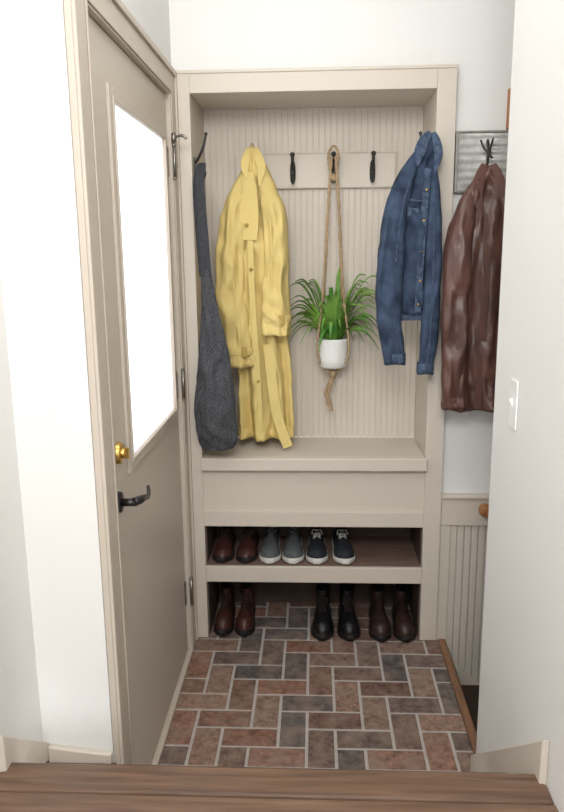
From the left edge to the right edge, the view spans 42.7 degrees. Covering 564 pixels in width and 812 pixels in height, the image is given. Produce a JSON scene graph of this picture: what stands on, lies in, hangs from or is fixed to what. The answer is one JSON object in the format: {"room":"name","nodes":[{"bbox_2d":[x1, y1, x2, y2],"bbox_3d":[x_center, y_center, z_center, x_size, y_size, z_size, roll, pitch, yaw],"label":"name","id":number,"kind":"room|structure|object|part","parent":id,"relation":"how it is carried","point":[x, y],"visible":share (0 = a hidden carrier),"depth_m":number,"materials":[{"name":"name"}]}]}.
{"room":"mudroom","nodes":[
{"label":"mudroom","id":0,"kind":"room"},
{"bbox_2d":[0,0,170,762],"bbox_3d":[-0.610,0.023,0.780,0.310,3.050,4.650,0,12,3],"label":"wall","id":1,"kind":"structure","parent":0,"point":[55,690],"depth_m":1.56,"materials":[{"name":"white paint"}]},
{"bbox_2d":[0,736,112,771],"bbox_3d":[-0.501,0.770,1.621,0.168,0.234,0.230,0,12,3],"label":"baseboard","id":2,"kind":"structure","parent":1,"relation":"attached to","point":[12,749],"depth_m":1.71,"materials":[{"name":"beige paint"}]},
{"bbox_2d":[63,0,197,764],"bbox_3d":[-0.405,0.013,2.130,0.074,2.100,1.086,0,12,3],"label":"trim","id":3,"kind":"structure","parent":1,"relation":"attached to","point":[113,17],"depth_m":1.68,"materials":[{"name":"beige paint"}]},
{"bbox_2d":[88,16,193,764],"bbox_3d":[-0.380,0.049,2.150,0.113,1.996,0.887,0,12,3],"label":"door","id":4,"kind":"structure","parent":1,"relation":"in","point":[130,111],"depth_m":2.06,"materials":[{"name":"beige paint"}]},
{"bbox_3d":[-0.383,0.238,1.783,0.050,0.056,0.056,0,12,3],"label":"handle","id":5,"kind":"part","parent":4,"relation":"part of","materials":[{"name":"black metal"}]},
{"bbox_3d":[-0.353,0.229,1.841,0.031,0.038,0.148,0,12,3],"label":"lever","id":6,"kind":"part","parent":4,"relation":"part of","materials":[{"name":"black metal"}]},
{"bbox_2d":[151,647,192,764],"bbox_3d":[-0.396,1.060,2.364,0.070,0.074,0.886,0,12,3],"label":"trim","id":7,"kind":"structure","parent":1,"relation":"attached to","point":[159,749],"depth_m":2.41,"materials":[{"name":"beige paint"}]},
{"bbox_2d":[0,762,553,805],"bbox_3d":[-0.029,0.778,1.474,1.126,0.030,0.085,0,12,3],"label":"wood floor","id":8,"kind":"structure","parent":1,"relation":"attached to","point":[62,778],"depth_m":1.46,"materials":[{"name":"brown wood"}]},
{"bbox_2d":[0,792,558,811],"bbox_3d":[-0.093,1.080,0.075,1.126,0.029,2.772,0,12,3],"label":"floor","id":9,"kind":"structure","parent":0,"point":[9,801],"depth_m":1.41,"materials":[{"name":"brown wood"}]},
{"bbox_2d":[159,602,472,771],"bbox_3d":[0.117,1.014,2.583,0.970,0.061,1.240,0,12,3],"label":"floor","id":10,"kind":"structure","parent":0,"point":[278,695],"depth_m":2.46,"materials":[{"name":"ceramic"}]},
{"bbox_2d":[214,582,234,635],"bbox_3d":[-0.234,0.818,2.986,0.082,0.160,0.258,0,12,3],"label":"boot","id":11,"kind":"object","parent":10,"relation":"on","point":[224,621],"visible":0.91,"depth_m":2.94,"materials":[{"name":"brown leather"}]},
{"bbox_2d":[235,582,255,636],"bbox_3d":[-0.148,0.818,2.982,0.082,0.160,0.258,0,12,3],"label":"boot","id":12,"kind":"object","parent":10,"relation":"on","point":[245,621],"visible":0.91,"depth_m":2.94,"materials":[{"name":"leather"}]},
{"bbox_2d":[46,761,489,772],"bbox_3d":[-0.017,0.955,1.721,1.117,0.420,0.390,0,12,3],"label":"staircase","id":13,"kind":"structure","parent":10,"relation":"on","point":[47,761],"depth_m":1.73,"materials":[{"name":"brown wood"}]},
{"bbox_2d":[175,64,458,639],"bbox_3d":[0.123,-0.137,2.788,0.967,2.105,0.345,0,12,3],"label":"hall tree","id":14,"kind":"object","parent":10,"relation":"on","point":[371,465],"visible":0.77,"depth_m":2.76,"materials":[{"name":"beige paint"}]},
{"bbox_2d":[193,132,207,177],"bbox_3d":[-0.287,-0.865,2.522,0.069,0.169,0.021,9,15,37],"label":"wall hook","id":15,"kind":"object","parent":14,"relation":"attached to","point":[195,160],"visible":0.66,"depth_m":2.50,"materials":[{"name":"black metal"}]},
{"bbox_2d":[193,163,237,450],"bbox_3d":[-0.248,-0.337,2.555,0.152,1.014,0.106,4,13,22],"label":"shoulder bag","id":16,"kind":"object","parent":15,"relation":"hanging from","point":[214,402],"visible":1,"depth_m":2.58,"materials":[{"name":"grey fabric"}]},
{"bbox_2d":[212,526,235,562],"bbox_3d":[-0.232,0.548,2.948,0.088,0.090,0.269,0,12,3],"label":"shoe","id":17,"kind":"object","parent":14,"relation":"on","point":[223,551],"visible":0.92,"depth_m":2.88,"materials":[{"name":"leather"}]},
{"bbox_2d":[236,526,258,562],"bbox_3d":[-0.136,0.548,2.944,0.088,0.090,0.269,0,12,4],"label":"shoe","id":18,"kind":"object","parent":14,"relation":"on","point":[247,551],"visible":0.94,"depth_m":2.87,"materials":[{"name":"leather"}]},
{"bbox_2d":[259,527,280,563],"bbox_3d":[-0.045,0.549,2.935,0.088,0.090,0.269,0,12,3],"label":"sneaker","id":19,"kind":"object","parent":14,"relation":"on","point":[270,552],"visible":0.89,"depth_m":2.86,"materials":[{"name":"fabric"}]},
{"bbox_2d":[282,527,303,563],"bbox_3d":[0.047,0.549,2.930,0.088,0.090,0.269,0,12,3],"label":"sneaker","id":20,"kind":"object","parent":14,"relation":"on","point":[293,552],"visible":0.85,"depth_m":2.85,"materials":[{"name":"fabric"}]},
{"bbox_2d":[206,536,420,566],"bbox_3d":[0.128,0.600,2.952,0.835,0.020,0.293,0,12,3],"label":"shelf","id":21,"kind":"object","parent":14,"relation":"attached to","point":[370,551],"depth_m":2.91,"materials":[{"name":"brown wood"}]},
{"bbox_3d":[0.122,0.186,2.847,0.845,0.049,0.325,0,12,3],"label":"bench seat","id":22,"kind":"part","parent":14,"relation":"part of","materials":[{"name":"beige paint"}]},
{"bbox_3d":[0.118,0.320,2.749,0.835,0.172,0.013,0,12,3],"label":"bench panel","id":23,"kind":"part","parent":14,"relation":"part of","materials":[{"name":"beige paint"}]},
{"bbox_2d":[235,151,395,188],"bbox_3d":[0.125,-0.894,2.739,0.615,0.130,0.069,0,12,3],"label":"coat rack","id":24,"kind":"object","parent":14,"relation":"attached to","point":[373,169],"visible":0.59,"depth_m":2.76,"materials":[{"name":"beige paint"}]},
{"bbox_2d":[215,143,293,447],"bbox_3d":[-0.103,-0.412,2.751,0.299,1.140,0.213,0,12,3],"label":"coat","id":25,"kind":"object","parent":24,"relation":"hanging from","point":[252,292],"visible":0.97,"depth_m":2.69,"materials":[{"name":"fabric"}]},
{"bbox_2d":[316,145,349,410],"bbox_3d":[0.197,-0.475,2.779,0.133,1.008,0.085,0,12,3],"label":"hanger","id":26,"kind":"object","parent":24,"relation":"hanging from","point":[332,177],"visible":0.9,"depth_m":2.75,"materials":[{"name":"fabric"}]},
{"bbox_2d":[289,268,379,368],"bbox_3d":[0.197,-0.337,2.789,0.370,0.384,0.171,0,12,3],"label":"potted plant","id":27,"kind":"object","parent":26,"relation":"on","point":[333,348],"visible":0.95,"depth_m":2.78,"materials":[{"name":"green plant"}]},
{"bbox_3d":[0.200,-0.209,2.833,0.118,0.115,0.118,0,12,3],"label":"pot","id":28,"kind":"part","parent":27,"relation":"part of","materials":[{"name":"white ceramic"}]},
{"bbox_2d":[306,527,327,563],"bbox_3d":[0.141,0.548,2.926,0.089,0.090,0.269,0,12,3],"label":"sneaker","id":29,"kind":"object","parent":14,"relation":"on","point":[316,553],"visible":0.88,"depth_m":2.85,"materials":[{"name":"fabric"}]},
{"bbox_3d":[0.105,-1.128,2.417,0.967,0.011,0.004,0,12,3],"label":"moulding","id":30,"kind":"part","parent":14,"relation":"part of","materials":[{"name":"beige paint"}]},
{"bbox_2d":[332,527,354,564],"bbox_3d":[0.243,0.548,2.921,0.089,0.090,0.269,-1,12,-2],"label":"sneaker","id":31,"kind":"object","parent":14,"relation":"on","point":[343,552],"visible":0.9,"depth_m":2.85,"materials":[{"name":"fabric"}]},
{"bbox_3d":[0.496,-0.856,2.490,0.057,0.169,0.050,0,12,3],"label":"wall hook","id":32,"kind":"object","parent":14,"relation":"attached to","visible":0},
{"bbox_2d":[375,131,442,374],"bbox_3d":[0.433,-0.515,2.487,0.227,0.817,0.139,-2,12,-5],"label":"denim jacket","id":33,"kind":"object","parent":32,"relation":"hanging from","point":[409,256],"visible":1,"depth_m":2.44,"materials":[{"name":"blue fabric"}]},
{"bbox_2d":[311,583,333,640],"bbox_3d":[0.167,0.821,2.953,0.093,0.160,0.273,0,12,4],"label":"boot","id":34,"kind":"object","parent":10,"relation":"on","point":[322,628],"visible":0.92,"depth_m":2.90,"materials":[{"name":"leather"}]},
{"bbox_2d":[337,583,359,640],"bbox_3d":[0.269,0.821,2.949,0.093,0.160,0.273,0,12,2],"label":"boot","id":35,"kind":"object","parent":10,"relation":"on","point":[348,628],"visible":0.94,"depth_m":2.90,"materials":[{"name":"leather"}]},
{"bbox_2d":[369,583,391,641],"bbox_3d":[0.394,0.822,2.938,0.091,0.160,0.270,0,12,3],"label":"boot","id":36,"kind":"object","parent":10,"relation":"on","point":[380,630],"visible":0.92,"depth_m":2.90,"materials":[{"name":"brown leather"}]},
{"bbox_2d":[392,584,415,641],"bbox_3d":[0.490,0.822,2.933,0.091,0.160,0.270,0,12,3],"label":"boot","id":37,"kind":"object","parent":10,"relation":"on","point":[403,628],"visible":0.92,"depth_m":2.89,"materials":[{"name":"leather"}]},
{"bbox_2d":[169,0,514,681],"bbox_3d":[0.891,0.365,2.925,2.490,4.650,0.370,0,12,3],"label":"wall","id":38,"kind":"structure","parent":0,"point":[475,35],"depth_m":2.43,"materials":[{"name":"white paint"}]},
{"bbox_2d":[436,525,487,683],"bbox_3d":[1.303,1.516,2.954,1.378,2.178,0.018,0,12,3],"label":"wainscoting","id":39,"kind":"structure","parent":38,"relation":"attached to","point":[449,577],"depth_m":2.81,"materials":[{"name":"beige paint"}]},
{"bbox_2d":[448,648,478,732],"bbox_3d":[1.246,1.494,2.557,1.225,0.950,0.740,0,12,3],"label":"staircase","id":40,"kind":"structure","parent":38,"relation":"attached to","point":[471,692],"depth_m":2.77,"materials":[{"name":"brown wood"}]},
{"bbox_2d":[441,498,488,525],"bbox_3d":[1.314,0.400,2.712,1.424,0.107,0.022,0,12,3],"label":"trim","id":41,"kind":"structure","parent":38,"relation":"attached to","point":[459,512],"depth_m":2.73,"materials":[{"name":"beige paint"}]},
{"bbox_2d":[442,493,489,498],"bbox_3d":[1.313,0.340,2.693,1.424,0.016,0.032,0,12,3],"label":"trim","id":42,"kind":"structure","parent":38,"relation":"attached to","point":[444,495],"depth_m":2.71,"materials":[{"name":"beige paint"}]},
{"bbox_2d":[453,662,478,684],"bbox_3d":[1.324,1.621,2.964,1.400,1.427,0.020,0,12,3],"label":"baseboard","id":43,"kind":"structure","parent":38,"relation":"attached to","point":[464,678],"depth_m":2.87,"materials":[{"name":"beige paint"}]},
{"bbox_2d":[453,130,508,192],"bbox_3d":[0.755,-0.827,2.429,0.331,0.202,0.108,0,12,3],"label":"wall rack","id":44,"kind":"object","parent":38,"relation":"attached to","point":[488,147],"visible":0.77,"depth_m":2.46,"materials":[{"name":"metal"}]},
{"bbox_2d":[440,163,505,412],"bbox_3d":[0.686,-0.394,2.471,0.290,0.834,0.157,0,12,3],"label":"leather jacket","id":45,"kind":"object","parent":44,"relation":"hanging from","point":[472,254],"visible":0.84,"depth_m":2.43,"materials":[{"name":"brown leather"}]},
{"bbox_2d":[478,503,488,517],"bbox_3d":[1.187,0.716,2.745,0.907,0.725,0.062,0,12,3],"label":"handrail","id":46,"kind":"object","parent":38,"relation":"attached to","point":[483,509],"visible":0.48,"depth_m":2.67,"materials":[{"name":"orange wood"}]},
{"bbox_2d":[506,88,510,129],"bbox_3d":[0.836,-1.001,2.431,0.152,0.130,0.024,0,12,3],"label":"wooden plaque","id":47,"kind":"object","parent":38,"relation":"attached to","point":[509,89],"visible":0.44,"depth_m":2.43,"materials":[{"name":"orange wood"}]},
{"bbox_2d":[476,0,563,811],"bbox_3d":[1.265,0.848,0.656,1.534,4.650,4.230,0,12,3],"label":"wall","id":48,"kind":"structure","parent":0,"point":[521,686],"depth_m":1.58,"materials":[{"name":"white paint"}]},
{"bbox_2d":[438,639,476,753],"bbox_3d":[0.614,1.026,2.495,0.028,0.064,0.768,0,12,3],"label":"trim","id":49,"kind":"structure","parent":48,"relation":"attached to","point":[470,729],"depth_m":2.48,"materials":[{"name":"brown wood"}]},
{"bbox_2d":[470,740,549,784],"bbox_3d":[0.540,0.873,1.772,0.016,0.549,0.575,0,12,3],"label":"baseboard","id":50,"kind":"structure","parent":48,"relation":"attached to","point":[529,758],"depth_m":1.61,"materials":[{"name":"beige paint"}]},
{"bbox_2d":[508,378,518,430],"bbox_3d":[0.537,-0.005,1.689,0.013,0.115,0.060,0,12,3],"label":"light switch","id":51,"kind":"object","parent":48,"relation":"attached to","point":[514,385],"visible":1,"depth_m":1.68,"materials":[{"name":"white plastic"}]}
]}

